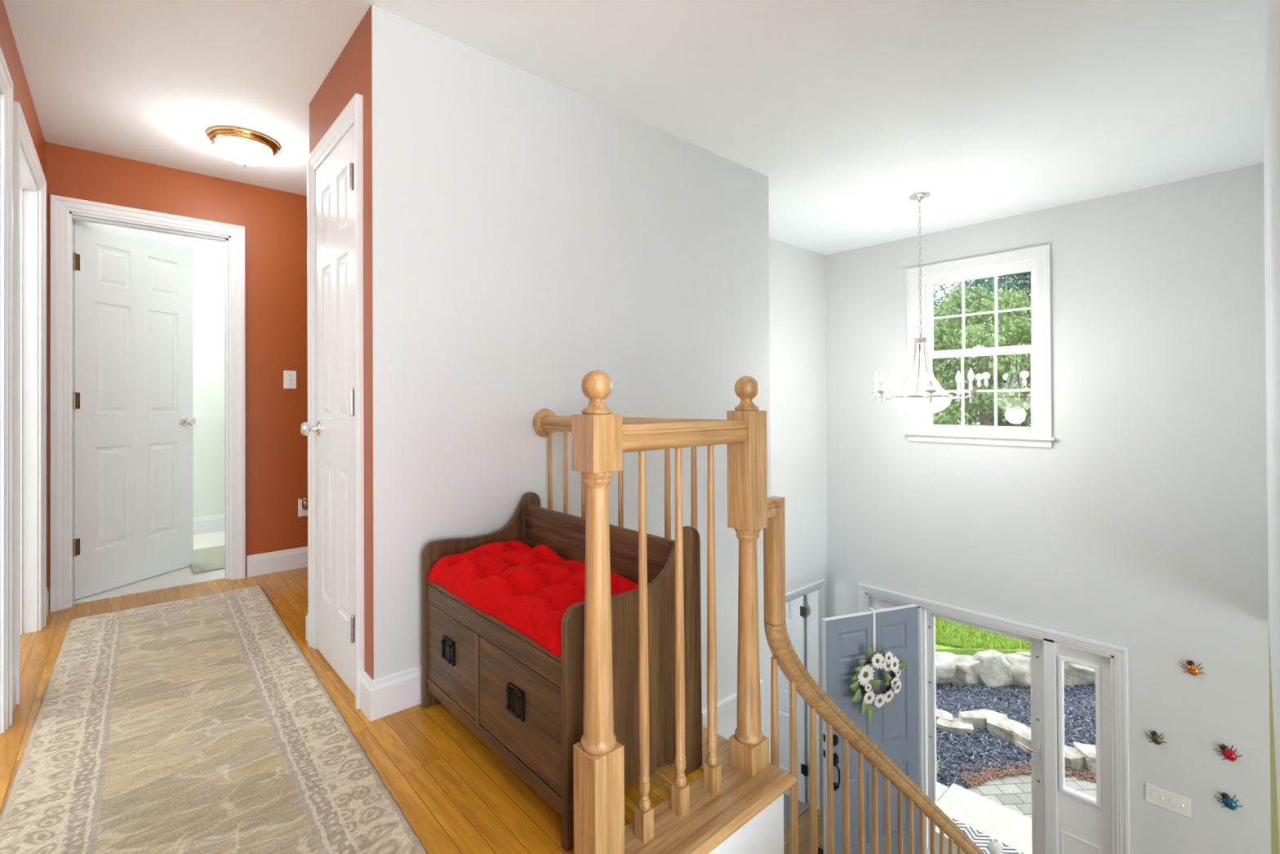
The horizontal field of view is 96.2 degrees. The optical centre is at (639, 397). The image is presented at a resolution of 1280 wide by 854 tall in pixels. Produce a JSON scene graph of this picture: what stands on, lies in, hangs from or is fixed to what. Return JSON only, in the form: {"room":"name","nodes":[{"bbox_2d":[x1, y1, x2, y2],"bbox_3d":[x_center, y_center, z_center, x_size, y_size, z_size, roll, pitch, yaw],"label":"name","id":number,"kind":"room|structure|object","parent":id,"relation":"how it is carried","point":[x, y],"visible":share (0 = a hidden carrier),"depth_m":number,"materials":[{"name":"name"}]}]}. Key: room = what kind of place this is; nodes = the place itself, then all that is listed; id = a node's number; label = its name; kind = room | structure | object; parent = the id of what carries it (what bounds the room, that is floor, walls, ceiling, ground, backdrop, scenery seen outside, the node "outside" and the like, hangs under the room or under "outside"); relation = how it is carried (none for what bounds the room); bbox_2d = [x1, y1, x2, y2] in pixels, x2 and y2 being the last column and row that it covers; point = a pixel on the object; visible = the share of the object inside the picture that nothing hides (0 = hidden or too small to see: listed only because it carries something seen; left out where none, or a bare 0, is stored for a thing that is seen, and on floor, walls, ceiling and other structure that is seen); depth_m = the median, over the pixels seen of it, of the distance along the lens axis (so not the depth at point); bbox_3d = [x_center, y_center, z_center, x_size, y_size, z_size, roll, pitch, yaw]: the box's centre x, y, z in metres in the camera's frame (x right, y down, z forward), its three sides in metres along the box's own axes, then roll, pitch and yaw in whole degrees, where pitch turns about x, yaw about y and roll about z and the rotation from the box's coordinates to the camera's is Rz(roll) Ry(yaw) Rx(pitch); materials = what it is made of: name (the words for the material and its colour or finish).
{"room":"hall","nodes":[
{"label":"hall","id":0,"kind":"room"},
{"bbox_2d":[0,0,44,175],"bbox_3d":[-1.588,-0.130,1.196,0.160,2.440,4.900,0,0,-42],"label":"wall","id":1,"kind":"structure","parent":0,"point":[21,92],"depth_m":2.25,"materials":[{"name":"orange paint"}]},
{"bbox_2d":[0,46,13,733],"bbox_3d":[-1.803,0.011,1.572,0.024,2.165,0.990,0,0,-42],"label":"trim","id":2,"kind":"structure","parent":1,"relation":"attached to","point":[6,82],"depth_m":1.90,"materials":[{"name":"white wood"}]},
{"bbox_2d":[13,673,16,711],"bbox_3d":[-2.186,1.032,1.991,0.016,0.130,0.160,0,0,-42],"label":"baseboard","id":3,"kind":"structure","parent":1,"relation":"attached to","point":[14,675],"depth_m":2.04,"materials":[{"name":"white wood"}]},
{"bbox_2d":[20,145,38,635],"bbox_3d":[-2.655,0.047,2.352,0.202,2.110,0.890,0,0,-42],"label":"trim","id":4,"kind":"structure","parent":1,"relation":"attached to","point":[28,188],"depth_m":2.71,"materials":[{"name":"white wood"}]},
{"bbox_2d":[13,100,46,704],"bbox_3d":[-2.571,0.019,2.425,0.024,2.165,0.985,0,0,-42],"label":"trim","id":5,"kind":"structure","parent":1,"relation":"attached to","point":[21,134],"depth_m":2.15,"materials":[{"name":"white wood"}]},
{"bbox_2d":[46,586,48,617],"bbox_3d":[-2.989,1.042,2.883,0.016,0.130,0.260,0,0,-42],"label":"baseboard","id":6,"kind":"structure","parent":1,"relation":"attached to","point":[47,591],"depth_m":2.93,"materials":[{"name":"white wood"}]},
{"bbox_2d":[97,223,224,517],"bbox_3d":[-3.328,-0.105,4.069,2.700,2.440,1.700,0,0,-42],"label":"wall","id":7,"kind":"structure","parent":0,"point":[208,255],"depth_m":4.77,"materials":[{"name":"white paint"}]},
{"bbox_2d":[193,514,224,534],"bbox_3d":[-3.748,1.050,4.611,2.400,0.140,0.016,0,0,-42],"label":"baseboard","id":8,"kind":"structure","parent":7,"relation":"attached to","point":[213,523],"depth_m":4.76,"materials":[{"name":"white wood"}]},
{"bbox_2d":[44,142,307,610],"bbox_3d":[-2.273,-0.112,3.795,2.300,2.440,0.120,0,0,-42],"label":"wall","id":9,"kind":"structure","parent":0,"point":[274,221],"depth_m":3.61,"materials":[{"name":"orange paint"}]},
{"bbox_2d":[73,220,195,599],"bbox_3d":[-3.007,0.059,3.462,0.104,2.085,0.691,0,0,10],"label":"door","id":10,"kind":"structure","parent":9,"relation":"in","point":[134,420],"depth_m":3.42,"materials":[{"name":"white paint"}]},
{"bbox_2d":[49,194,245,612],"bbox_3d":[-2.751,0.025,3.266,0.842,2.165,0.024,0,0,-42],"label":"trim","id":11,"kind":"structure","parent":9,"relation":"attached to","point":[60,206],"depth_m":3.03,"materials":[{"name":"white wood"}]},
{"bbox_2d":[246,546,307,577],"bbox_3d":[-1.898,1.042,4.029,1.430,0.130,0.016,0,0,-42],"label":"baseboard","id":12,"kind":"structure","parent":9,"relation":"attached to","point":[264,563],"depth_m":3.65,"materials":[{"name":"white wood"}]},
{"bbox_2d":[283,370,296,388],"bbox_3d":[-2.260,-0.118,3.713,0.072,0.116,0.018,0,0,-42],"label":"light switch","id":13,"kind":"object","parent":9,"relation":"attached to","point":[289,376],"visible":1,"depth_m":3.71,"materials":[{"name":"white plastic"}]},
{"bbox_2d":[297,498,307,516],"bbox_3d":[-2.200,0.717,3.765,0.072,0.116,0.008,0,0,-42],"label":"wall outlet","id":14,"kind":"object","parent":9,"relation":"attached to","point":[301,512],"visible":0.63,"depth_m":3.75,"materials":[{"name":"white plastic"}]},
{"bbox_2d":[301,496,307,509],"bbox_3d":[-2.173,0.687,3.743,0.066,0.080,0.066,0,0,-42],"label":"air freshener","id":15,"kind":"object","parent":14,"relation":"attached to","point":[304,502],"visible":0.66,"depth_m":3.72,"materials":[{"name":"gold metal"}]},
{"bbox_2d":[302,507,306,513],"bbox_3d":[-2.198,0.717,3.764,0.032,0.080,0.003,0,0,-42],"label":"socket","id":16,"kind":"object","parent":14,"relation":"attached to","point":[304,511],"depth_m":3.76,"materials":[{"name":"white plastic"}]},
{"bbox_2d":[309,4,373,679],"bbox_3d":[-1.169,-0.126,2.328,0.110,2.440,0.878,0,0,-42],"label":"wall","id":17,"kind":"structure","parent":0,"point":[351,73],"depth_m":2.02,"materials":[{"name":"orange paint"}]},
{"bbox_2d":[305,614,307,641],"bbox_3d":[-1.487,1.032,2.587,0.016,0.130,0.081,0,0,-42],"label":"baseboard","id":18,"kind":"structure","parent":17,"relation":"attached to","point":[306,617],"depth_m":2.60,"materials":[{"name":"white wood"}]},
{"bbox_2d":[300,127,355,695],"bbox_3d":[-1.232,0.049,2.278,0.104,2.070,0.556,0,0,-42],"label":"door","id":19,"kind":"structure","parent":17,"relation":"in","point":[334,428],"depth_m":2.28,"materials":[{"name":"white paint"}]},
{"bbox_2d":[316,125,353,170],"bbox_3d":[-1.175,0.044,2.333,0.112,2.100,0.590,0,0,-42],"label":"trim","id":20,"kind":"structure","parent":17,"relation":"attached to","point":[353,126],"depth_m":2.29,"materials":[{"name":"white wood"}]},
{"bbox_2d":[306,93,364,709],"bbox_3d":[-1.228,0.011,2.292,0.024,2.165,0.720,0,0,-42],"label":"trim","id":21,"kind":"structure","parent":17,"relation":"attached to","point":[352,114],"depth_m":2.06,"materials":[{"name":"white wood"}]},
{"bbox_2d":[360,670,373,720],"bbox_3d":[-0.941,1.026,1.981,0.016,0.130,0.111,0,0,-42],"label":"baseboard","id":22,"kind":"structure","parent":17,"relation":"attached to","point":[366,680],"depth_m":1.98,"materials":[{"name":"white wood"}]},
{"bbox_2d":[0,530,703,853],"bbox_3d":[-1.723,1.106,1.465,4.600,0.032,7.700,0,0,-42],"label":"floor","id":23,"kind":"structure","parent":0,"point":[457,795],"depth_m":1.77,"materials":[{"name":"brown wood"}]},
{"bbox_2d":[190,545,225,573],"bbox_3d":[-2.819,1.101,4.065,0.590,0.014,0.690,0,0,-42],"label":"bath mat","id":24,"kind":"object","parent":23,"relation":"on","point":[211,558],"visible":0.2,"depth_m":3.88,"materials":[{"name":"beige fabric"}]},
{"bbox_2d":[0,585,427,853],"bbox_3d":[-1.510,1.087,1.927,0.804,0.012,3.100,0,0,-41],"label":"runner rug","id":25,"kind":"object","parent":23,"relation":"on","point":[201,724],"visible":1,"depth_m":1.75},
{"bbox_2d":[422,492,702,852],"bbox_3d":[-0.297,0.732,1.858,0.490,0.710,0.890,0,0,-42],"label":"storage bench","id":26,"kind":"object","parent":23,"relation":"on","point":[522,700],"visible":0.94,"depth_m":1.61,"materials":[{"name":"brown wood"}]},
{"bbox_2d":[426,540,638,657],"bbox_3d":[-0.327,0.581,1.833,0.391,0.106,0.848,0,0,-42],"label":"bench cushion","id":27,"kind":"object","parent":26,"relation":"on","point":[530,590],"visible":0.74,"depth_m":1.74,"materials":[{"name":"red fabric"}]},
{"bbox_2d":[371,4,771,763],"bbox_3d":[-0.315,1.223,3.015,2.294,5.140,0.780,0,0,-42],"label":"wall","id":28,"kind":"structure","parent":0,"point":[532,235],"depth_m":2.38,"materials":[{"name":"white paint"}]},
{"bbox_2d":[369,664,422,721],"bbox_3d":[-0.621,1.025,2.205,0.792,0.130,0.016,0,0,-42],"label":"baseboard","id":29,"kind":"structure","parent":28,"relation":"attached to","point":[390,694],"depth_m":1.99,"materials":[{"name":"white wood"}]},
{"bbox_2d":[702,705,737,739],"bbox_3d":[0.342,2.768,3.129,0.795,2.045,0.035,0,0,-42],"label":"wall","id":30,"kind":"structure","parent":28,"relation":"in","point":[726,722],"depth_m":3.25,"materials":[{"name":"white paint"}]},
{"bbox_2d":[702,679,764,735],"bbox_3d":[0.382,2.730,3.085,0.935,2.120,0.024,0,0,-42],"label":"trim","id":31,"kind":"structure","parent":28,"relation":"attached to","point":[729,702],"depth_m":3.20,"materials":[{"name":"white wood"}]},
{"bbox_2d":[3,0,1266,255],"bbox_3d":[-1.008,-1.419,2.875,7.950,0.150,7.000,0,0,-42],"label":"ceiling","id":32,"kind":"structure","parent":0,"point":[851,110],"depth_m":2.46,"materials":[{"name":"paint"}]},
{"bbox_2d":[206,126,279,166],"bbox_3d":[-2.053,-1.269,2.982,0.312,0.138,0.312,0,0,-42],"label":"ceiling light","id":33,"kind":"object","parent":32,"relation":"attached to","point":[245,147],"visible":1,"depth_m":2.90,"materials":[{"name":"white glass"}]},
{"bbox_2d":[871,191,977,417],"bbox_3d":[1.876,-0.608,3.842,0.602,1.492,0.670,0,0,-42],"label":"chandelier","id":34,"kind":"object","parent":32,"relation":"hanging from","point":[921,394],"visible":1,"depth_m":3.77,"materials":[{"name":"silver metal"}]},
{"bbox_2d":[928,380,932,389],"bbox_3d":[1.796,-0.070,3.551,0.020,0.074,0.020,0,0,16],"label":"candle","id":35,"kind":"object","parent":34,"relation":"on","point":[930,381],"depth_m":3.54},
{"bbox_2d":[968,380,973,389],"bbox_3d":[2.087,-0.071,3.623,0.020,0.074,0.020,0,0,-44],"label":"candle","id":36,"kind":"object","parent":34,"relation":"on","point":[971,383],"depth_m":3.62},
{"bbox_2d":[708,793,783,853],"bbox_3d":[0.182,2.447,1.491,0.545,2.670,0.100,0,0,-42],"label":"wall","id":37,"kind":"structure","parent":0,"point":[763,833],"depth_m":1.57,"materials":[{"name":"white paint"}]},
{"bbox_2d":[624,725,796,853],"bbox_3d":[-0.148,1.099,1.874,0.578,0.035,1.140,0,0,-42],"label":"trim","id":38,"kind":"structure","parent":37,"relation":"attached to","point":[711,820],"depth_m":1.50,"materials":[{"name":"brown wood"}]},
{"bbox_2d":[533,369,768,853],"bbox_3d":[-0.216,0.513,1.871,0.642,1.147,1.061,0,0,-42],"label":"landing railing","id":39,"kind":"object","parent":38,"relation":"on","point":[600,437],"visible":0.8,"depth_m":1.47,"materials":[{"name":"brown wood"}]},
{"bbox_2d":[783,787,809,830],"bbox_3d":[-0.047,3.829,5.994,2.090,0.058,3.170,0,0,-42],"label":"floor","id":40,"kind":"structure","parent":0,"point":[802,807],"depth_m":5.30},
{"bbox_2d":[768,237,827,617],"bbox_3d":[0.939,1.226,4.749,2.110,5.140,0.120,0,0,-42],"label":"wall","id":41,"kind":"structure","parent":0,"point":[797,275],"depth_m":5.12,"materials":[{"name":"white paint"}]},
{"bbox_2d":[771,595,808,803],"bbox_3d":[1.262,2.774,5.605,0.795,2.020,0.048,-1,0,41],"label":"door","id":42,"kind":"structure","parent":41,"relation":"in","point":[795,609],"depth_m":5.41,"materials":[{"name":"white paint"}]},
{"bbox_2d":[785,578,825,810],"bbox_3d":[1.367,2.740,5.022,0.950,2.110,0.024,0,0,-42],"label":"trim","id":43,"kind":"structure","parent":41,"relation":"attached to","point":[820,584],"depth_m":5.29,"materials":[{"name":"white wood"}]},
{"bbox_2d":[783,808,823,853],"bbox_3d":[2.373,3.797,1.715,4.220,0.050,6.430,0,0,-42],"label":"floor","id":44,"kind":"structure","parent":0,"point":[803,820],"depth_m":4.99,"materials":[{"name":"brown wood"}]},
{"bbox_2d":[817,847,823,853],"bbox_3d":[1.194,3.785,3.876,1.760,0.010,1.020,0,0,-42],"label":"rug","id":45,"kind":"object","parent":44,"relation":"on","point":[820,851],"visible":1,"depth_m":4.79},
{"bbox_3d":[1.311,2.525,1.925,2.852,2.507,1.035,0,0,-42],"label":"staircase","id":46,"kind":"structure","parent":44,"relation":"on","visible":0},
{"bbox_2d":[763,495,1003,853],"bbox_3d":[1.157,1.950,2.435,2.177,3.280,0.084,0,0,-42],"label":"stair railing","id":47,"kind":"object","parent":46,"relation":"on","point":[784,655],"visible":0.96,"depth_m":1.95,"materials":[{"name":"brown wood"}]},
{"bbox_2d":[804,595,807,788],"bbox_3d":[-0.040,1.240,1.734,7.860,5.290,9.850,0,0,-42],"label":"door frame","id":48,"kind":"structure","parent":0,"point":[805,595],"depth_m":5.58,"materials":[{"name":"white paint"}]},
{"bbox_2d":[825,163,1279,853],"bbox_3d":[3.896,1.251,3.139,0.130,5.240,6.470,0,0,-42],"label":"wall","id":49,"kind":"structure","parent":0,"point":[1142,528],"depth_m":3.78,"materials":[{"name":"white paint"}]},
{"bbox_2d":[822,604,919,853],"bbox_3d":[1.863,2.736,4.550,0.920,2.058,0.121,0,0,-20],"label":"door","id":50,"kind":"structure","parent":49,"relation":"in","point":[846,638],"depth_m":4.56,"materials":[{"name":"blue paint"}]},
{"bbox_2d":[848,607,907,719],"bbox_3d":[1.845,2.090,4.533,0.590,0.812,0.142,0,0,-20],"label":"wreath","id":51,"kind":"object","parent":50,"relation":"hanging from","point":[864,673],"visible":1,"depth_m":4.49,"materials":[{"name":"white plastic"}]},
{"bbox_2d":[862,671,868,678],"bbox_3d":[1.750,2.149,4.457,0.054,0.053,0.016,23,-8,-18],"label":"flower","id":52,"kind":"object","parent":51,"relation":"on","point":[865,674],"depth_m":4.45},
{"bbox_2d":[857,664,875,685],"bbox_3d":[1.750,2.150,4.457,0.172,0.168,0.012,23,-8,-18],"label":"flower","id":53,"kind":"object","parent":51,"relation":"on","point":[864,673],"depth_m":4.45,"materials":[{"name":"white plant"}]},
{"bbox_2d":[864,683,871,691],"bbox_3d":[1.767,2.246,4.453,0.067,0.070,0.010,-19,6,-13],"label":"flower","id":54,"kind":"object","parent":51,"relation":"on","point":[868,687],"depth_m":4.45,"materials":[{"name":"white plant"}]},
{"bbox_2d":[863,690,875,704],"bbox_3d":[1.779,2.326,4.460,0.108,0.117,0.010,43,-8,-14],"label":"flower","id":55,"kind":"object","parent":51,"relation":"on","point":[869,696],"depth_m":4.46,"materials":[{"name":"white plant"}]},
{"bbox_2d":[871,653,883,669],"bbox_3d":[1.856,2.056,4.492,0.116,0.126,0.010,-11,-1,-19],"label":"flower","id":56,"kind":"object","parent":51,"relation":"on","point":[877,660],"depth_m":4.49,"materials":[{"name":"white plant"}]},
{"bbox_2d":[874,693,886,707],"bbox_3d":[1.879,2.370,4.498,0.119,0.120,0.010,2,5,-19],"label":"flower","id":57,"kind":"object","parent":51,"relation":"on","point":[879,700],"depth_m":4.49,"materials":[{"name":"white plant"}]},
{"bbox_2d":[880,656,886,668],"bbox_3d":[1.898,2.076,4.510,0.096,0.101,0.010,8,-9,-19],"label":"flower","id":58,"kind":"object","parent":51,"relation":"on","point":[882,659],"depth_m":4.51,"materials":[{"name":"white plant"}]},
{"bbox_2d":[883,662,891,671],"bbox_3d":[1.954,2.114,4.530,0.094,0.094,0.010,41,-21,-15],"label":"flower","id":59,"kind":"object","parent":51,"relation":"on","point":[886,665],"depth_m":4.52,"materials":[{"name":"white plant"}]},
{"bbox_2d":[884,688,893,702],"bbox_3d":[1.966,2.352,4.533,0.111,0.117,0.010,-32,20,-17],"label":"flower","id":60,"kind":"object","parent":51,"relation":"on","point":[888,696],"depth_m":4.53,"materials":[{"name":"white plant"}]},
{"bbox_2d":[884,651,893,664],"bbox_3d":[1.962,2.049,4.527,0.093,0.098,0.010,29,-20,-17],"label":"flower","id":61,"kind":"object","parent":51,"relation":"on","point":[889,656],"depth_m":4.52,"materials":[{"name":"white plant"}]},
{"bbox_2d":[889,656,899,672],"bbox_3d":[2.012,2.108,4.541,0.120,0.120,0.010,-39,12,-28],"label":"flower","id":62,"kind":"object","parent":51,"relation":"on","point":[894,663],"depth_m":4.54,"materials":[{"name":"white plant"}]},
{"bbox_2d":[890,676,899,688],"bbox_3d":[2.017,2.257,4.545,0.111,0.106,0.010,22,-8,-26],"label":"flower","id":63,"kind":"object","parent":51,"relation":"on","point":[895,684],"depth_m":4.54,"materials":[{"name":"white plant"}]},
{"bbox_2d":[893,679,902,693],"bbox_3d":[2.041,2.288,4.550,0.115,0.115,0.010,33,-11,-35],"label":"flower","id":64,"kind":"object","parent":51,"relation":"on","point":[897,685],"depth_m":4.54,"materials":[{"name":"white plant"}]},
{"bbox_2d":[894,668,901,677],"bbox_3d":[2.048,2.179,4.560,0.080,0.080,0.010,-10,3,-35],"label":"flower","id":65,"kind":"object","parent":51,"relation":"on","point":[897,671],"depth_m":4.55,"materials":[{"name":"white plant"}]},
{"bbox_2d":[870,595,905,610],"bbox_3d":[2.207,2.758,5.004,0.056,2.005,0.385,0,0,-42],"label":"window","id":66,"kind":"structure","parent":49,"relation":"in","point":[876,603],"depth_m":5.07,"materials":[{"name":"white glass"}]},
{"bbox_2d":[904,244,1055,448],"bbox_3d":[2.632,-0.365,4.504,0.180,1.450,1.045,0,0,-42],"label":"window","id":67,"kind":"structure","parent":49,"relation":"in","point":[1036,260],"depth_m":4.41,"materials":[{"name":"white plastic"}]},
{"bbox_2d":[925,609,1044,853],"bbox_3d":[2.662,2.754,4.489,0.098,2.002,0.820,0,0,-42],"label":"door","id":68,"kind":"structure","parent":49,"relation":"in","point":[1036,666],"depth_m":4.25,"materials":[{"name":"white plastic"}]},
{"bbox_2d":[866,592,1115,853],"bbox_3d":[2.648,2.758,4.522,0.135,2.055,1.728,0,0,-42],"label":"trim","id":69,"kind":"structure","parent":49,"relation":"attached to","point":[1049,657],"depth_m":4.12,"materials":[{"name":"white wood"}]},
{"bbox_2d":[857,582,1129,853],"bbox_3d":[2.592,2.723,4.472,0.024,2.125,1.868,0,0,-42],"label":"trim","id":70,"kind":"structure","parent":49,"relation":"attached to","point":[1120,653],"depth_m":3.83,"materials":[{"name":"white wood"}]},
{"bbox_2d":[1056,644,1112,853],"bbox_3d":[3.105,2.748,4.006,0.056,2.005,0.310,0,0,-42],"label":"window","id":71,"kind":"structure","parent":49,"relation":"in","point":[1084,820],"depth_m":3.97,"materials":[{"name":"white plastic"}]},
{"bbox_2d":[1145,730,1166,744],"bbox_3d":[3.303,2.176,3.679,0.027,0.091,0.105,0,0,-42],"label":"ornament","id":72,"kind":"object","parent":49,"relation":"attached to","point":[1156,739],"visible":1,"depth_m":3.67,"materials":[{"name":"ceramic"}]},
{"bbox_2d":[1146,782,1191,817],"bbox_3d":[3.344,2.552,3.641,0.018,0.116,0.210,0,0,-42],"label":"light switch","id":73,"kind":"object","parent":49,"relation":"attached to","point":[1164,798],"visible":1,"depth_m":3.64,"materials":[{"name":"white plastic"}]},
{"bbox_2d":[1179,659,1204,675],"bbox_3d":[3.414,1.669,3.553,0.029,0.098,0.112,0,0,-42],"label":"ornament","id":74,"kind":"object","parent":49,"relation":"attached to","point":[1193,669],"visible":1,"depth_m":3.55,"materials":[{"name":"ceramic"}]},
{"bbox_2d":[1213,743,1241,760],"bbox_3d":[3.517,2.128,3.438,0.030,0.111,0.119,0,0,-42],"label":"ornament","id":75,"kind":"object","parent":49,"relation":"attached to","point":[1228,753],"visible":1,"depth_m":3.43,"materials":[{"name":"ceramic"}]},
{"bbox_2d":[1214,792,1242,809],"bbox_3d":[3.519,2.417,3.437,0.030,0.106,0.119,0,0,-42],"label":"ornament","id":76,"kind":"object","parent":49,"relation":"attached to","point":[1228,802],"visible":1,"depth_m":3.43,"materials":[{"name":"ceramic"}]},
{"bbox_2d":[1263,0,1279,850],"bbox_3d":[2.190,-0.046,1.911,4.050,2.640,0.120,0,0,-43],"label":"wall","id":77,"kind":"structure","parent":0,"point":[1272,99],"depth_m":1.73,"materials":[{"name":"white paint"}]},
{"label":"outside","id":78,"kind":"structure","parent":0,"visible":0},
{"bbox_2d":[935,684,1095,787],"bbox_3d":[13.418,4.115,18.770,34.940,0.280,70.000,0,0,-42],"label":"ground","id":79,"kind":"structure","parent":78,"point":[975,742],"depth_m":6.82,"materials":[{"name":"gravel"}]},
{"bbox_2d":[936,781,1031,853],"bbox_3d":[3.888,3.886,4.067,1.100,0.120,3.900,0,0,-42],"label":"doorstep","id":80,"kind":"object","parent":79,"relation":"on","point":[1002,824],"visible":0.3,"depth_m":5.27,"materials":[{"name":"concrete"}]},
{"bbox_2d":[937,816,1023,853],"bbox_3d":[2.932,3.830,4.741,0.540,0.008,0.920,0,0,-42],"label":"doormat","id":81,"kind":"object","parent":80,"relation":"on","point":[980,839],"visible":0.33,"depth_m":4.99,"materials":[{"name":"white fabric"}]},
{"bbox_2d":[935,681,1096,789],"bbox_3d":[4.135,3.934,6.926,5.503,0.090,2.600,0,0,3],"label":"gravel","id":82,"kind":"object","parent":79,"relation":"on","point":[941,767],"visible":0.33,"depth_m":6.83,"materials":[{"name":"gravel"}]},
{"bbox_2d":[935,707,953,721],"bbox_3d":[3.654,3.956,7.032,0.196,0.231,0.372,0,0,-42],"label":"edging stone","id":83,"kind":"object","parent":82,"relation":"on","point":[940,713],"visible":0.33,"depth_m":6.97,"materials":[{"name":"stone"}]},
{"bbox_2d":[935,651,959,684],"bbox_3d":[4.049,3.812,8.125,0.740,0.422,0.805,0,0,-42],"label":"boulder","id":84,"kind":"object","parent":82,"relation":"on","point":[945,667],"visible":0.33,"depth_m":7.87,"materials":[{"name":"stone"}]},
{"bbox_2d":[936,717,973,736],"bbox_3d":[3.738,3.951,6.843,0.418,0.181,0.233,0,0,11],"label":"edging stone","id":85,"kind":"object","parent":82,"relation":"on","point":[957,725],"visible":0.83,"depth_m":6.78,"materials":[{"name":"stone"}]},
{"bbox_2d":[954,653,980,685],"bbox_3d":[4.472,3.828,8.124,0.544,0.380,0.692,0,0,-42],"label":"boulder","id":86,"kind":"object","parent":82,"relation":"on","point":[966,668],"visible":0.55,"depth_m":7.88,"materials":[{"name":"stone"}]},
{"bbox_2d":[957,709,1008,732],"bbox_3d":[4.092,3.959,6.939,0.642,0.320,0.280,0,0,-9],"label":"edging stone","id":87,"kind":"object","parent":82,"relation":"on","point":[978,718],"visible":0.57,"depth_m":6.86,"materials":[{"name":"stone"}]},
{"bbox_2d":[971,649,1013,688],"bbox_3d":[4.934,3.838,8.099,0.717,0.557,0.637,0,0,-42],"label":"boulder","id":88,"kind":"object","parent":82,"relation":"on","point":[994,670],"visible":0.63,"depth_m":7.86,"materials":[{"name":"stone"}]},
{"bbox_2d":[986,714,1027,744],"bbox_3d":[4.293,3.957,6.691,0.270,0.340,0.429,0,0,-42],"label":"edging stone","id":89,"kind":"object","parent":82,"relation":"on","point":[997,725],"visible":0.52,"depth_m":6.68,"materials":[{"name":"stone"}]},
{"bbox_2d":[1003,653,1031,688],"bbox_3d":[5.270,3.824,8.067,0.639,0.472,0.606,0,0,-42],"label":"boulder","id":90,"kind":"object","parent":82,"relation":"on","point":[1020,664],"visible":0.36,"depth_m":7.84,"materials":[{"name":"stone"}]},
{"bbox_2d":[1007,725,1031,754],"bbox_3d":[4.452,3.964,6.515,0.416,0.344,0.300,0,0,1],"label":"edging stone","id":91,"kind":"object","parent":82,"relation":"on","point":[1022,735],"visible":0.27,"depth_m":6.49,"materials":[{"name":"stone"}]},
{"bbox_2d":[955,752,1096,786],"bbox_3d":[4.190,3.912,6.005,1.792,0.058,0.610,0,0,5],"label":"litter","id":92,"kind":"object","parent":82,"relation":"on","point":[1027,770],"visible":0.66,"depth_m":5.98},
{"bbox_2d":[1014,651,1077,688],"bbox_3d":[5.702,3.826,8.085,0.805,0.527,0.564,0,0,-8],"label":"boulder","id":93,"kind":"object","parent":82,"relation":"on","point":[1068,680],"visible":0.21,"depth_m":7.83,"materials":[{"name":"stone"}]},
{"bbox_2d":[1064,745,1085,771],"bbox_3d":[4.667,3.948,6.180,0.352,0.290,0.289,0,0,9],"label":"edging stone","id":94,"kind":"object","parent":82,"relation":"on","point":[1073,759],"visible":0.34,"depth_m":6.09,"materials":[{"name":"stone"}]},
{"bbox_2d":[1066,663,1095,686],"bbox_3d":[6.145,3.809,7.980,0.578,0.415,0.590,0,0,27],"label":"boulder","id":95,"kind":"object","parent":82,"relation":"on","point":[1085,675],"visible":0.28,"depth_m":7.81,"materials":[{"name":"stone"}]},
{"bbox_2d":[1072,742,1096,775],"bbox_3d":[4.914,3.950,6.078,0.451,0.386,0.389,0,0,17],"label":"edging stone","id":96,"kind":"object","parent":82,"relation":"on","point":[1088,751],"visible":0.21,"depth_m":6.09,"materials":[{"name":"stone"}]},
{"bbox_2d":[967,772,1096,818],"bbox_3d":[5.261,3.949,5.121,2.330,0.052,3.630,0,0,-42],"label":"patio","id":97,"kind":"structure","parent":79,"relation":"on","point":[1014,793],"depth_m":5.77,"materials":[{"name":"grey stone"}]},
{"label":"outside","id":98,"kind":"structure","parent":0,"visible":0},
{"bbox_2d":[935,629,1030,655],"bbox_3d":[13.098,3.856,15.793,35.400,0.570,54.000,0,0,-42],"label":"ground","id":99,"kind":"structure","parent":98,"point":[956,651],"depth_m":8.17,"materials":[{"name":"plant"}]},
{"bbox_2d":[932,283,1031,426],"bbox_3d":[7.987,0.497,12.777,3.964,6.188,4.214,0,0,16],"label":"tree","id":100,"kind":"object","parent":99,"relation":"on","point":[1015,371],"visible":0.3,"depth_m":12.26,"materials":[{"name":"green plant"}]},
{"bbox_2d":[933,271,1031,426],"bbox_3d":[9.623,-0.972,17.189,5.992,9.149,5.766,0,0,11],"label":"tree","id":101,"kind":"object","parent":99,"relation":"on","point":[981,282],"visible":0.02,"depth_m":15.87,"materials":[{"name":"green plant"}]},
{"bbox_2d":[933,303,1031,426],"bbox_3d":[7.426,0.630,14.498,4.129,5.948,3.825,0,0,-28],"label":"tree","id":102,"kind":"object","parent":99,"relation":"on","point":[937,323],"visible":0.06,"depth_m":13.51,"materials":[{"name":"green plant"}]},
{"bbox_2d":[934,617,1030,649],"bbox_3d":[7.227,3.546,11.916,4.648,0.070,9.015,0,0,25],"label":"grass","id":103,"kind":"structure","parent":99,"relation":"on","point":[948,633],"depth_m":8.45,"materials":[{"name":"green plant"}]},
{"bbox_2d":[946,271,1031,426],"bbox_3d":[11.187,-0.618,15.067,5.646,8.403,5.835,0,0,-21],"label":"tree","id":104,"kind":"object","parent":99,"relation":"on","point":[1028,277],"visible":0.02,"depth_m":15.03,"materials":[{"name":"green plant"}]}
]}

